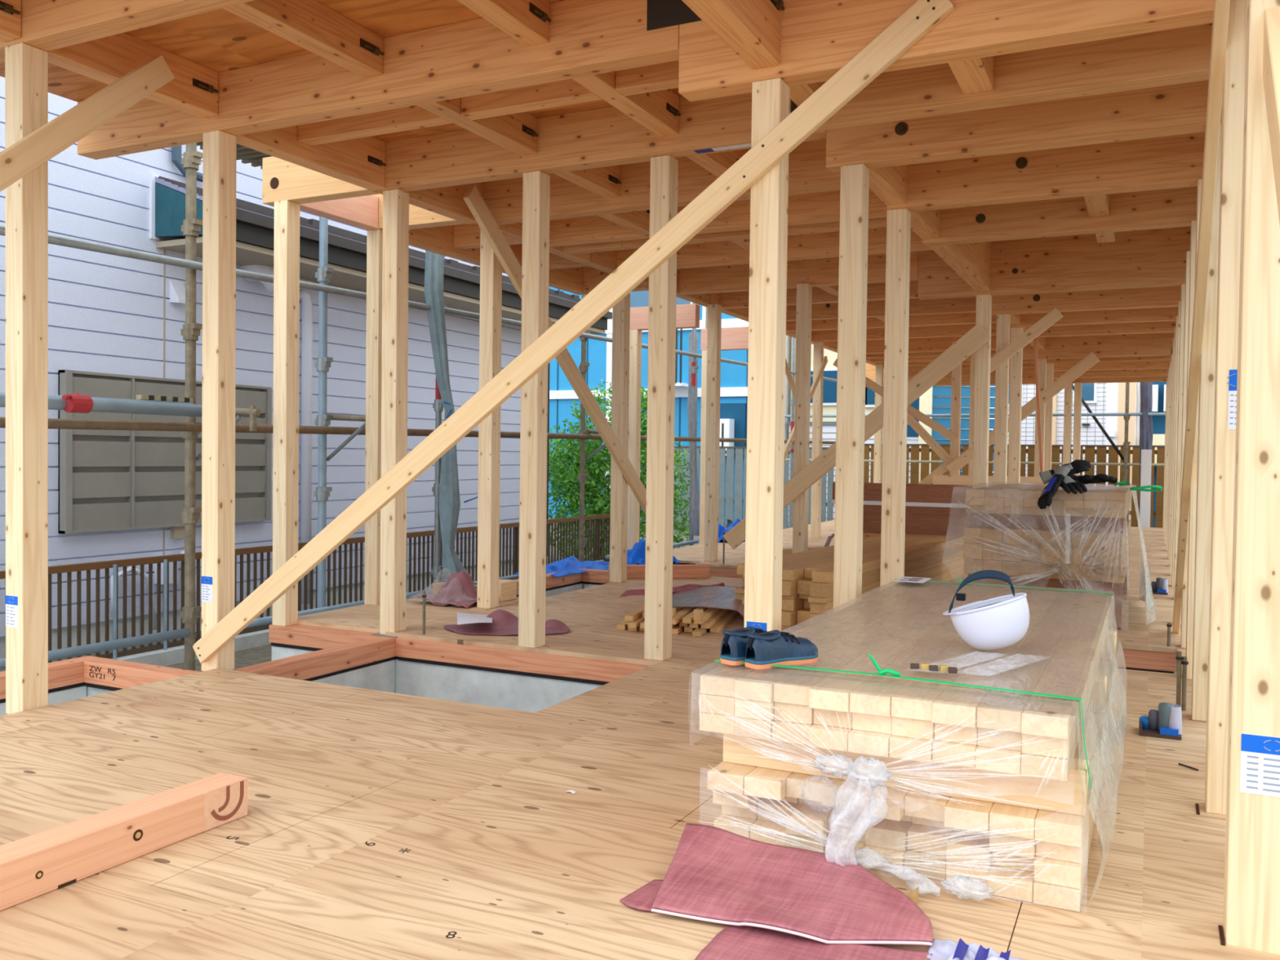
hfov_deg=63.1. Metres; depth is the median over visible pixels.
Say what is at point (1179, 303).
wall post
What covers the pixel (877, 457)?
wall post
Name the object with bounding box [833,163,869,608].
wall post
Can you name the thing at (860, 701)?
batten
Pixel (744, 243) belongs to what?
joist
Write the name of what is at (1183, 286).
wall post
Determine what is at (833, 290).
joist
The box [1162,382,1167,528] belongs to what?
wall post
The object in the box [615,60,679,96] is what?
nogging
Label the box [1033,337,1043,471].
diagonal brace
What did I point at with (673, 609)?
offcut
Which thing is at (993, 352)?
joist
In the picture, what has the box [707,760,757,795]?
batten
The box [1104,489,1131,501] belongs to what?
batten
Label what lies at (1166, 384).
wall post
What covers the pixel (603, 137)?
ceiling beam
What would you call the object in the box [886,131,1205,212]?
joist
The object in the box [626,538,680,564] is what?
tarp
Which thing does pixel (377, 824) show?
floor
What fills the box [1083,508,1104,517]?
batten
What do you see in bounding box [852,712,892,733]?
batten
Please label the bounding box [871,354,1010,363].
joist
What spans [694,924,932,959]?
mat
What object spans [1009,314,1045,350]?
ceiling beam
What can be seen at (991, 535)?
batten
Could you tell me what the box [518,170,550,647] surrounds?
wall post
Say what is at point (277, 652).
wall
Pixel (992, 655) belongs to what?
strip
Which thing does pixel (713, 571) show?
beam
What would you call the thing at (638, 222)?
joist
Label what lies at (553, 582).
beam
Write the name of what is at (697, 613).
offcut
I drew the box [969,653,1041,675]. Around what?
strip
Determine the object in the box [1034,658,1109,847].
batten
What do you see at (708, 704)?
batten
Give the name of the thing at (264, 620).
pipe
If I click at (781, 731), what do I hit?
batten
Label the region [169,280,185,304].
vent
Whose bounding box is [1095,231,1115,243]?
joist
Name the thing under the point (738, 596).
timber
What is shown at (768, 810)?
batten
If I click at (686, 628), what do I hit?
stick
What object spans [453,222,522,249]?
joist
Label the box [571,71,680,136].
joist
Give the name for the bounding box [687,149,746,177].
joist
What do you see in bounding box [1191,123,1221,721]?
wall post
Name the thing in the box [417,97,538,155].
joist
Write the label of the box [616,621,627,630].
stick
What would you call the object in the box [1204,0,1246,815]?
wall post
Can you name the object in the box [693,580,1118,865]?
plastic wrap
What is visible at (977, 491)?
batten
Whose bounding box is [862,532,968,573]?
beam
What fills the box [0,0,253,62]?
ceiling beam
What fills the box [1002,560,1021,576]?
batten
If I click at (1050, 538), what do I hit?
batten
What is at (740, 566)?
timber
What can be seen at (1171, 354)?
wall post
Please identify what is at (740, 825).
batten
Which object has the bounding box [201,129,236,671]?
wall post
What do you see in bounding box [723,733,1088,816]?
lumber
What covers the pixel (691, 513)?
scaffold pole
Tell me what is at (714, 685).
batten
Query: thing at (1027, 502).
batten
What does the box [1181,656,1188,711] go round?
rod
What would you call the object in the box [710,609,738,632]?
stick
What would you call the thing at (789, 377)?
diagonal brace
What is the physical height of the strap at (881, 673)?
0.262 m
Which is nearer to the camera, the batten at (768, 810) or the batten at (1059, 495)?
the batten at (768, 810)
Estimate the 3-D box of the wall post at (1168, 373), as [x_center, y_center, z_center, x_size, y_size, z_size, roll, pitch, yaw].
[7.320,-0.348,14.397,0.105,2.249,0.105,1,1,26]
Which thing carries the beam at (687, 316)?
on the wall post at (635, 335)
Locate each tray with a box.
[1138,702,1182,740]
[1138,721,1181,740]
[1151,577,1168,595]
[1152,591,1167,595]
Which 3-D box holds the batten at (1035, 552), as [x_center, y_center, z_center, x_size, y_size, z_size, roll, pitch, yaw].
[2.822,0.445,7.269,0.115,0.097,1.800,1,1,26]
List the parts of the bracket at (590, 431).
arm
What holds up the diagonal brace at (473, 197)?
attached to the wall post at (621, 310)
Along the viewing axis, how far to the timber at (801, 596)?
6.35 m
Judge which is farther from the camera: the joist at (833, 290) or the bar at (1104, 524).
the joist at (833, 290)
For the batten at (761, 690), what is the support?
on the batten at (744, 708)
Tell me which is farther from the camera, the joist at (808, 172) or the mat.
the joist at (808, 172)
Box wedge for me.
[906,886,919,904]
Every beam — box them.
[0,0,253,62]
[0,655,102,703]
[0,772,247,911]
[77,0,679,159]
[84,657,199,691]
[235,125,386,190]
[235,635,397,680]
[262,156,379,206]
[269,624,381,651]
[299,195,377,229]
[366,193,465,230]
[371,92,826,194]
[395,637,651,684]
[405,182,481,224]
[408,225,582,293]
[477,222,590,262]
[513,568,585,596]
[573,266,648,294]
[580,250,710,305]
[582,568,612,585]
[630,303,699,330]
[646,0,1213,102]
[681,0,784,69]
[700,326,748,350]
[702,293,882,365]
[709,566,742,578]
[826,80,1222,173]
[832,482,972,503]
[862,504,970,536]
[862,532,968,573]
[865,363,1168,386]
[868,164,991,292]
[917,226,1191,299]
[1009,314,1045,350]
[1118,648,1177,673]
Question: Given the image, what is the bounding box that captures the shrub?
[547,377,689,561]
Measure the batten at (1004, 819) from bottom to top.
0.047 m
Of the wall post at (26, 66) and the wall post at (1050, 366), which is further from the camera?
the wall post at (1050, 366)
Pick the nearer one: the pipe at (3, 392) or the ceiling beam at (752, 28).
the ceiling beam at (752, 28)
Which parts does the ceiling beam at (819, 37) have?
steel plate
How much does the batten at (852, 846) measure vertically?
0.047 m
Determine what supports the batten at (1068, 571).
on the bar at (1117, 588)
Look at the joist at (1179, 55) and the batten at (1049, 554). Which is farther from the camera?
the batten at (1049, 554)
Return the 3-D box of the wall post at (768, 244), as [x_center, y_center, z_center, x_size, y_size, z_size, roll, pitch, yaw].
[0.447,-0.232,3.706,0.105,2.329,0.108,1,1,26]
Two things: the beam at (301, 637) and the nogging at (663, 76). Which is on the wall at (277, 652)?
the beam at (301, 637)
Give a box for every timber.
[734,586,744,594]
[735,593,744,599]
[737,536,880,574]
[742,533,918,577]
[781,598,804,611]
[781,608,803,626]
[782,534,929,568]
[782,534,940,581]
[782,546,823,555]
[782,577,804,595]
[782,593,799,599]
[796,608,809,624]
[797,577,812,595]
[799,594,809,599]
[804,535,954,578]
[804,599,809,608]
[808,554,963,603]
[809,544,963,597]
[809,557,964,613]
[809,565,966,618]
[812,536,964,582]
[932,475,1048,484]
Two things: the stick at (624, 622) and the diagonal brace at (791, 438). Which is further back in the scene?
the diagonal brace at (791, 438)
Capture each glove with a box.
[1037,465,1070,509]
[1039,459,1090,484]
[1052,474,1087,494]
[1075,473,1117,484]
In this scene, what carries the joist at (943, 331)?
attached to the ceiling
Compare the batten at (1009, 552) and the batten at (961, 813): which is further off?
the batten at (1009, 552)
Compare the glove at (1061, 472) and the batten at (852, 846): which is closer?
the batten at (852, 846)
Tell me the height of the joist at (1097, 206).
0.352 m
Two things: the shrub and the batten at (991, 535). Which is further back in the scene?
the shrub
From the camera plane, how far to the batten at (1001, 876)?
2.41 m
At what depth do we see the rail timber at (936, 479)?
12.54 m
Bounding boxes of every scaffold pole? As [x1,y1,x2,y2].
[180,142,203,671]
[314,216,333,608]
[431,255,447,582]
[577,294,590,561]
[687,302,698,546]
[705,306,707,328]
[788,337,795,528]
[1122,382,1130,483]
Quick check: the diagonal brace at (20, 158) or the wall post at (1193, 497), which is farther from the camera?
the wall post at (1193, 497)
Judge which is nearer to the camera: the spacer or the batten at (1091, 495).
the batten at (1091, 495)
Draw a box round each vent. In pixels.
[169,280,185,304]
[240,264,274,293]
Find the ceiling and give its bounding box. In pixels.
[0,0,682,184]
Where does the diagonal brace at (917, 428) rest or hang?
attached to the wall post at (956, 388)
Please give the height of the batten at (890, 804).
0.047 m
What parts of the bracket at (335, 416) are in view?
arm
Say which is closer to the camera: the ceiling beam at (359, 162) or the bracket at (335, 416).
the ceiling beam at (359, 162)
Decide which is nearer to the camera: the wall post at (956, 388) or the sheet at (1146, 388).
the wall post at (956, 388)
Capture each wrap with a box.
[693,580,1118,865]
[720,640,1127,911]
[823,533,834,546]
[956,481,1155,626]
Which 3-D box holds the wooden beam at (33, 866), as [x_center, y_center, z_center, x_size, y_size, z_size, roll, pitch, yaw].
[-1.544,0.891,2.087,0.107,0.105,1.855,1,1,26]
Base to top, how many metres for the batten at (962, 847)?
0.047 m
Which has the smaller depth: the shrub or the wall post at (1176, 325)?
the wall post at (1176, 325)
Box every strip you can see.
[906,651,1005,672]
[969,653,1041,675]
[1195,803,1199,814]
[1217,924,1225,946]
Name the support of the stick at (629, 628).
on the floor
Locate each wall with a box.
[0,685,86,715]
[86,686,113,697]
[271,645,313,660]
[311,659,395,693]
[395,658,602,712]
[516,562,693,598]
[583,583,598,588]
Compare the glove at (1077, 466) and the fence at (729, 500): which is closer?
the glove at (1077, 466)
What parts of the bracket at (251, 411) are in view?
arm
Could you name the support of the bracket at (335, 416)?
attached to the scaffold pole at (323, 274)
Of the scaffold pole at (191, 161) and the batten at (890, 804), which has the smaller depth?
the batten at (890, 804)
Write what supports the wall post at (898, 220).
on the floor
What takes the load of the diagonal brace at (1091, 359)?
attached to the ceiling beam at (1015, 318)
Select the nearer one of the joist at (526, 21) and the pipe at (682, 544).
the joist at (526, 21)
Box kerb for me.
[116,569,608,666]
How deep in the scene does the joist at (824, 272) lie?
8.97 m
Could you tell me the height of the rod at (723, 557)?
0.350 m
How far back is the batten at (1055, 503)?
6.36 m
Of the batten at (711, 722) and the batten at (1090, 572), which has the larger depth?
the batten at (1090, 572)
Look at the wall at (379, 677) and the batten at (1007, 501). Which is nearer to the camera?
the wall at (379, 677)
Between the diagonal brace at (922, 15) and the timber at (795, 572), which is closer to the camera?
the diagonal brace at (922, 15)
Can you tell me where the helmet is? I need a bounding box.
[942,569,1029,650]
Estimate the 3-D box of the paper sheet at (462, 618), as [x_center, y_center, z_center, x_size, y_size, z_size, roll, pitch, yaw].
[-0.960,0.800,6.030,0.209,0.024,0.467,1,1,-8]
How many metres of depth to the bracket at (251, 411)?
6.11 m
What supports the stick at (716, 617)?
on the stick at (731, 615)
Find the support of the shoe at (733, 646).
on the plastic wrap at (904, 630)
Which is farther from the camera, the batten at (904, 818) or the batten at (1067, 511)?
the batten at (1067, 511)
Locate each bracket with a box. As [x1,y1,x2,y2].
[195,405,260,461]
[326,413,365,461]
[584,429,629,461]
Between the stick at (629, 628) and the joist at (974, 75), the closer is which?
the joist at (974, 75)
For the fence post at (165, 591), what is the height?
0.740 m
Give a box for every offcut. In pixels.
[432,582,477,593]
[498,578,516,601]
[671,607,675,616]
[693,608,702,620]
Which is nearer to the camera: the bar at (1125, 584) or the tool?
the tool
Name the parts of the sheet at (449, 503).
tie cord, tie cord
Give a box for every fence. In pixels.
[0,525,477,671]
[498,513,610,577]
[640,445,833,528]
[863,443,1164,528]
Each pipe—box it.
[0,225,836,382]
[0,391,202,417]
[0,417,835,444]
[0,627,189,669]
[3,391,193,404]
[244,560,603,628]
[604,538,699,559]
[784,412,1165,417]
[784,458,1164,466]
[1071,383,1124,462]
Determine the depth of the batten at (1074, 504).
6.32 m
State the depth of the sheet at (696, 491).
13.35 m
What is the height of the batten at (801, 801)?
0.047 m
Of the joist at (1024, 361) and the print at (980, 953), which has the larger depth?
the joist at (1024, 361)
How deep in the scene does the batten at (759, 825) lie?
2.71 m
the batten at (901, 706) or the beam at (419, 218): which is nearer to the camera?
the batten at (901, 706)
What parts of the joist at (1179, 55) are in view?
steel plate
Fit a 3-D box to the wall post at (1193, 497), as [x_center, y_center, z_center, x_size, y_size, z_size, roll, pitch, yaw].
[2.643,-0.231,4.885,0.105,2.329,0.105,1,1,26]
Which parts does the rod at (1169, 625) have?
rod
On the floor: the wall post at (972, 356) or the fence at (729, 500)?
the wall post at (972, 356)
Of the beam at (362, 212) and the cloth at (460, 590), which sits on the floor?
the cloth at (460, 590)
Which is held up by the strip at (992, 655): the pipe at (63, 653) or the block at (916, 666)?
the block at (916, 666)
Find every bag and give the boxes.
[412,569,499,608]
[651,822,933,946]
[926,937,1025,959]
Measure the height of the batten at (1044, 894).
0.047 m
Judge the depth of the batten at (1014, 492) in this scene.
6.50 m
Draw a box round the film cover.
[671,586,744,617]
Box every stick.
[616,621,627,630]
[622,618,629,624]
[624,592,674,621]
[627,615,644,628]
[628,626,639,631]
[640,620,644,628]
[671,606,697,624]
[671,622,684,634]
[675,607,684,613]
[679,620,688,626]
[682,607,708,623]
[684,625,696,632]
[688,621,700,628]
[692,626,710,636]
[693,607,720,624]
[700,608,730,628]
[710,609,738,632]
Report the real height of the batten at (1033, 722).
0.047 m
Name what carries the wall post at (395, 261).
on the floor
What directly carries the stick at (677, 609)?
on the stick
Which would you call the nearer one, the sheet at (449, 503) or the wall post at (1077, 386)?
the sheet at (449, 503)
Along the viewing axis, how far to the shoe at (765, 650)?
2.78 m
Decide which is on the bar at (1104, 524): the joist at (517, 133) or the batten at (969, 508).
the batten at (969, 508)
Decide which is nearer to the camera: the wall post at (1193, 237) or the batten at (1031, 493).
the wall post at (1193, 237)
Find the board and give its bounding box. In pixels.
[1139,449,1151,527]
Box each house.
[0,75,612,658]
[548,286,791,525]
[786,337,969,524]
[918,384,995,482]
[1007,382,1136,519]
[1135,382,1166,527]
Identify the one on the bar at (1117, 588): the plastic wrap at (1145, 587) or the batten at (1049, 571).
the batten at (1049, 571)
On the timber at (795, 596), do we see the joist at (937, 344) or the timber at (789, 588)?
the timber at (789, 588)
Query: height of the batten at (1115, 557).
0.097 m
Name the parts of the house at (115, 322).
gable trim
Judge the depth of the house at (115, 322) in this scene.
8.34 m
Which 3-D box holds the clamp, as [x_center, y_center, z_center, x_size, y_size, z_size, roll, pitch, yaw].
[-2.888,-0.396,5.312,0.103,0.105,0.167,1,1,26]
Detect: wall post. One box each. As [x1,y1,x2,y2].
[4,42,48,714]
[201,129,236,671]
[271,200,299,626]
[364,229,382,604]
[371,189,408,637]
[476,229,502,608]
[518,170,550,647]
[609,292,630,582]
[626,329,641,550]
[644,155,678,661]
[699,350,706,544]
[703,303,721,561]
[743,77,790,631]
[792,283,812,553]
[810,342,823,537]
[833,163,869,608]
[873,364,884,483]
[880,208,911,586]
[949,341,961,475]
[968,351,975,475]
[972,294,991,488]
[993,313,1010,482]
[1007,327,1022,482]
[1034,358,1046,476]
[1044,363,1053,471]
[1062,382,1071,465]
[1072,382,1081,475]
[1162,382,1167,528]
[1163,383,1167,532]
[1164,367,1169,540]
[1164,373,1168,536]
[1165,361,1170,545]
[1166,354,1172,551]
[1167,337,1173,559]
[1168,327,1175,566]
[1169,315,1177,575]
[1171,301,1180,586]
[1173,284,1185,598]
[1179,250,1190,624]
[1180,220,1196,648]
[1185,178,1202,679]
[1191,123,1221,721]
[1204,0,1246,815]
[1222,0,1279,954]
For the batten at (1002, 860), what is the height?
0.047 m
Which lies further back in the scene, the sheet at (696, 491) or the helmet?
the sheet at (696, 491)
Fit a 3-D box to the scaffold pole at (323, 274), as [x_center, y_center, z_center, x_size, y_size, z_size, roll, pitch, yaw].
[-2.213,-0.407,7.269,0.140,3.450,0.140,1,1,26]
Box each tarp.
[514,555,609,577]
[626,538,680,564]
[695,518,745,542]
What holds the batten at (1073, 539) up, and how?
on the batten at (1075, 557)
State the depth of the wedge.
2.37 m
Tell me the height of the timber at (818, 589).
0.084 m
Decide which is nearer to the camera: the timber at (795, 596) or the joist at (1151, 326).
the timber at (795, 596)
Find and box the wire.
[1177,763,1198,770]
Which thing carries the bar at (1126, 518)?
on the batten at (974, 535)
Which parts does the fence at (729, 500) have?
rail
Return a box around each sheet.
[424,250,478,584]
[457,612,492,624]
[687,332,699,535]
[893,576,931,582]
[1138,382,1152,511]
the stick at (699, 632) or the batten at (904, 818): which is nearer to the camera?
the batten at (904, 818)
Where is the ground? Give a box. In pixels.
[0,518,788,671]
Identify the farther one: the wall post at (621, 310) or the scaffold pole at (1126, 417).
the scaffold pole at (1126, 417)
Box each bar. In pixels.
[968,573,1122,629]
[969,512,1124,533]
[1094,675,1106,706]
[1100,631,1116,658]
[1122,566,1128,600]
[1124,511,1128,520]
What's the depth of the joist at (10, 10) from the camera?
3.93 m
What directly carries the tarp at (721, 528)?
on the floor
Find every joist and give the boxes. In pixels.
[0,0,21,41]
[47,32,218,118]
[222,0,384,77]
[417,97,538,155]
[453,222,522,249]
[457,0,551,46]
[481,138,840,225]
[549,188,887,247]
[549,253,586,269]
[553,164,621,198]
[562,217,886,254]
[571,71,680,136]
[598,209,649,235]
[616,227,933,269]
[679,251,918,294]
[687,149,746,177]
[719,280,918,309]
[729,239,750,251]
[786,297,976,321]
[786,312,996,332]
[789,22,1212,131]
[789,81,823,106]
[813,323,1013,342]
[817,285,838,297]
[866,334,1010,354]
[866,350,995,358]
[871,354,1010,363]
[875,316,884,322]
[882,359,1030,366]
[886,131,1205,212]
[907,363,1035,370]
[922,186,1197,246]
[947,55,994,93]
[991,285,1181,315]
[1009,306,1177,327]
[1022,332,1173,359]
[1030,355,1170,364]
[1037,320,1176,337]
[1053,360,1170,371]
[1053,368,1168,378]
[1084,194,1110,217]
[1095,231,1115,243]
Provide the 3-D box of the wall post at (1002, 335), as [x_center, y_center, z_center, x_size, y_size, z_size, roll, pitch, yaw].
[3.266,-0.327,9.436,0.105,2.329,0.105,1,1,26]
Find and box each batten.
[699,693,734,716]
[699,711,735,734]
[700,594,893,697]
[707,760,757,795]
[712,790,760,808]
[714,813,757,838]
[721,797,762,819]
[733,716,774,740]
[734,587,934,702]
[734,698,774,721]
[743,767,793,800]
[750,819,786,846]
[757,798,799,824]
[771,720,813,745]
[772,795,798,803]
[773,590,951,706]
[773,702,813,724]
[786,772,831,802]
[786,803,834,839]
[786,833,827,853]
[798,798,833,808]
[808,594,953,712]
[808,724,853,751]
[813,708,852,728]
[822,777,866,810]
[824,835,865,864]
[827,811,872,842]
[833,807,867,816]
[848,675,911,716]
[848,728,892,757]
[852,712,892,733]
[858,784,909,821]
[862,844,906,874]
[865,817,912,851]
[888,735,934,763]
[890,662,965,721]
[891,716,934,740]
[900,814,911,822]
[903,849,946,880]
[904,790,951,822]
[906,823,952,856]
[911,817,952,830]
[932,663,982,728]
[932,740,977,768]
[933,723,977,745]
[944,795,994,833]
[946,830,991,868]
[946,861,991,888]
[952,827,989,835]
[963,542,982,559]
[964,525,985,543]
[964,558,982,573]
[965,487,996,497]
[965,497,984,505]
[965,504,984,513]
[975,746,1022,774]
[976,704,1023,733]
[977,727,1022,751]
[982,527,1004,544]
[982,543,1002,559]
[982,559,1002,572]
[984,497,1004,506]
[984,505,1004,514]
[985,487,1012,497]
[987,864,1034,902]
[988,802,1038,839]
[989,832,1035,858]
[991,851,1035,871]
[1001,544,1022,561]
[1002,528,1023,545]
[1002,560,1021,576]
[1003,506,1023,514]
[1004,488,1029,498]
[1004,497,1023,506]
[1020,647,1101,782]
[1021,545,1041,562]
[1021,561,1041,577]
[1021,644,1095,739]
[1022,506,1043,515]
[1022,528,1043,546]
[1022,614,1106,759]
[1023,488,1043,498]
[1023,498,1038,506]
[1032,817,1093,911]
[1033,705,1110,888]
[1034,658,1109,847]
[1035,706,1109,863]
[1040,546,1062,563]
[1040,562,1061,579]
[1041,529,1063,547]
[1043,506,1063,515]
[1046,499,1062,507]
[1052,488,1065,499]
[1061,547,1082,564]
[1061,564,1082,580]
[1062,499,1084,508]
[1062,530,1084,548]
[1063,489,1088,500]
[1063,507,1084,516]
[1081,564,1102,581]
[1082,531,1104,549]
[1082,548,1103,565]
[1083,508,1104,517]
[1084,489,1108,500]
[1084,500,1105,509]
[1102,532,1130,566]
[1102,547,1129,583]
[1103,519,1130,550]
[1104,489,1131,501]
[1104,493,1131,509]
[1104,500,1131,518]
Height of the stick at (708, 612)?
0.030 m
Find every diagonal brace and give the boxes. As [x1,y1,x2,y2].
[0,54,174,191]
[192,0,954,662]
[462,185,646,514]
[723,324,990,549]
[783,355,827,462]
[785,358,795,399]
[832,358,958,442]
[906,410,950,462]
[917,456,954,484]
[946,351,1099,475]
[990,307,1063,373]
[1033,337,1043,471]
[1262,6,1279,224]
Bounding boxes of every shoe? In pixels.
[720,626,767,666]
[744,630,817,669]
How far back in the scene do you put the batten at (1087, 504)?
6.28 m
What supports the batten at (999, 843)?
on the batten at (1002, 860)
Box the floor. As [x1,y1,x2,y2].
[0,520,1279,959]
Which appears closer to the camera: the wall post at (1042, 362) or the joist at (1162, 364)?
the wall post at (1042, 362)
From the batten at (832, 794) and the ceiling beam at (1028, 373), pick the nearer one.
the batten at (832, 794)
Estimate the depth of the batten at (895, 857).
2.56 m
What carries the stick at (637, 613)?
on the stick at (624, 622)
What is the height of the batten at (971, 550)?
0.097 m
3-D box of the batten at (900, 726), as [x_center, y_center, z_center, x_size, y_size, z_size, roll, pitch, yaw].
[1.178,0.574,3.562,0.098,0.047,2.400,1,1,26]
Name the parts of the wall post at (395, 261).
plate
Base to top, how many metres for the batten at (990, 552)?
0.097 m
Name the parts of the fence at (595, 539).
post, rail, post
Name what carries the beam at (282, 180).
on the wall post at (286, 213)
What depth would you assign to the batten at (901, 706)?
2.48 m
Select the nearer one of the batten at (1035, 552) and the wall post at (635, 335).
the batten at (1035, 552)
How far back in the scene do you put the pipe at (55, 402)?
5.67 m
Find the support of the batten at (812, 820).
on the batten at (797, 842)
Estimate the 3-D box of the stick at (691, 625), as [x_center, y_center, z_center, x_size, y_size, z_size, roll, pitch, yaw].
[0.472,0.820,6.622,0.050,0.030,1.350,1,1,14]
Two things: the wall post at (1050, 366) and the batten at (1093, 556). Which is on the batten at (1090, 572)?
the batten at (1093, 556)
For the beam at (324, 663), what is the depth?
5.41 m
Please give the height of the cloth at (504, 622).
0.090 m
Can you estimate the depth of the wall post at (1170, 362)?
12.76 m
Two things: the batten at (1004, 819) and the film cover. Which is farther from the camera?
the film cover
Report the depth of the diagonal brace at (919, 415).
13.11 m
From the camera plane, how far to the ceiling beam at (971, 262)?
6.26 m
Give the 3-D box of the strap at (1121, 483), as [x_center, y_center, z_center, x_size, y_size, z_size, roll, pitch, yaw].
[3.191,0.022,6.901,0.107,0.038,0.012,1,1,26]
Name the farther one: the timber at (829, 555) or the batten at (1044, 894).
the timber at (829, 555)
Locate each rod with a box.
[422,590,426,634]
[722,529,724,564]
[1166,622,1171,646]
[1175,651,1182,705]
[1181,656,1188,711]
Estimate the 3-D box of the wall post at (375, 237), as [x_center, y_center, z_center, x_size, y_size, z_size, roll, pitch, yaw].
[-1.762,-0.402,6.981,0.105,2.513,0.105,1,1,26]
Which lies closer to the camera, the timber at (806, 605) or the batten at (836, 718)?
the batten at (836, 718)
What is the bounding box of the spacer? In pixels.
[831,499,966,507]
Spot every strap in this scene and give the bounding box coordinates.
[714,653,1091,789]
[894,575,1113,593]
[1113,480,1130,485]
[1129,484,1162,491]
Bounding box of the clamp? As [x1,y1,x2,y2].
[62,392,93,413]
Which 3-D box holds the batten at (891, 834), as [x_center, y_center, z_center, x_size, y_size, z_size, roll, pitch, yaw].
[1.126,0.870,3.638,0.099,0.047,2.360,1,1,26]
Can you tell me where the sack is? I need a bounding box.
[725,519,733,528]
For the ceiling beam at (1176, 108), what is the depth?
4.35 m
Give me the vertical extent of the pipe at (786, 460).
0.044 m
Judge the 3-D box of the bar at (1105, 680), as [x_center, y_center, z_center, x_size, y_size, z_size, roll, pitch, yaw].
[1.133,0.697,3.634,0.898,0.106,0.100,1,1,26]
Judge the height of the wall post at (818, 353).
2.489 m
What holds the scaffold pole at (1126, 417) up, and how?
on the ground
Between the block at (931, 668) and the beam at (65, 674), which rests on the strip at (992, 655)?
the block at (931, 668)
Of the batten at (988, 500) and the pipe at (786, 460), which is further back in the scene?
the pipe at (786, 460)
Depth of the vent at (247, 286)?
9.02 m
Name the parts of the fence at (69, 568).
rail, rail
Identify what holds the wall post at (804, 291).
on the floor
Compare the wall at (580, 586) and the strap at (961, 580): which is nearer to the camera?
the strap at (961, 580)
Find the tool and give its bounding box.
[136,395,192,402]
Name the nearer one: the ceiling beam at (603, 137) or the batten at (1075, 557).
the ceiling beam at (603, 137)
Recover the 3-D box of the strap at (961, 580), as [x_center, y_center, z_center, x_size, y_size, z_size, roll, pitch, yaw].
[1.573,0.447,4.570,0.912,0.041,0.043,1,1,26]
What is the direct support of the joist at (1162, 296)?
attached to the ceiling
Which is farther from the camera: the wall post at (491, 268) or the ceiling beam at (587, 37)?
the wall post at (491, 268)
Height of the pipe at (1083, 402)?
1.596 m
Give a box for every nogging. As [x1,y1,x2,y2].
[297,105,452,145]
[461,78,602,119]
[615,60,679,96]
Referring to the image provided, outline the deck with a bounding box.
[196,141,272,169]
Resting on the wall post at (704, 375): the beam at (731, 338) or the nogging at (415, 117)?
the beam at (731, 338)
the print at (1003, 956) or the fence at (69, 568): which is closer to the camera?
the print at (1003, 956)
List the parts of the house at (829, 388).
belt trim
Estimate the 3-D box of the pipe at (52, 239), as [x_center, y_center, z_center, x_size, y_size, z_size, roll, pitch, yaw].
[-0.210,-1.481,11.168,0.049,0.419,17.101,1,1,26]
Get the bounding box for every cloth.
[443,608,569,635]
[619,582,724,597]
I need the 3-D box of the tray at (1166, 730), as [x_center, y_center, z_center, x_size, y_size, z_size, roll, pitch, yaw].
[1.938,0.929,3.888,0.140,0.035,0.120,1,1,26]
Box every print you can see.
[952,937,968,959]
[974,944,990,959]
[999,950,1010,959]
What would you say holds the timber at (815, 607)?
on the timber at (948, 575)
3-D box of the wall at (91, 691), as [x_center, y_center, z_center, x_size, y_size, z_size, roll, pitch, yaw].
[-2.438,1.190,5.075,0.800,0.351,0.120,1,1,26]
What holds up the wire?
on the floor
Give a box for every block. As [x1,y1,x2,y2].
[910,662,919,669]
[920,663,929,669]
[928,665,937,671]
[938,665,948,671]
[947,666,957,673]
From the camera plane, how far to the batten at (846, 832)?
2.64 m
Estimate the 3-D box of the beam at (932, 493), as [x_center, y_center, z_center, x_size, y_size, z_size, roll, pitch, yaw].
[2.487,0.117,9.545,1.450,0.162,0.120,1,1,26]
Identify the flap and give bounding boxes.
[619,879,663,911]
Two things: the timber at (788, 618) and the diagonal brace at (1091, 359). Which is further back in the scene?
the diagonal brace at (1091, 359)
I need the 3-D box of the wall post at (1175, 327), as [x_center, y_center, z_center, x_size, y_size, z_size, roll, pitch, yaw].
[5.246,-0.318,10.179,0.105,2.329,0.105,1,1,26]
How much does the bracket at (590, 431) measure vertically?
0.332 m
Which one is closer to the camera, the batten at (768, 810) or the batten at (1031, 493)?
the batten at (768, 810)
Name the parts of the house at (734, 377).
white trim, white trim, panel, corner trim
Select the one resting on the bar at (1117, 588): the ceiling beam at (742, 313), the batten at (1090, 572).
the batten at (1090, 572)
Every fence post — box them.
[112,564,116,659]
[163,559,167,649]
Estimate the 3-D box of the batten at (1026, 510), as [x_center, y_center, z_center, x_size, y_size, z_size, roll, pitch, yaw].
[2.819,0.178,7.237,0.114,0.049,1.800,1,1,26]

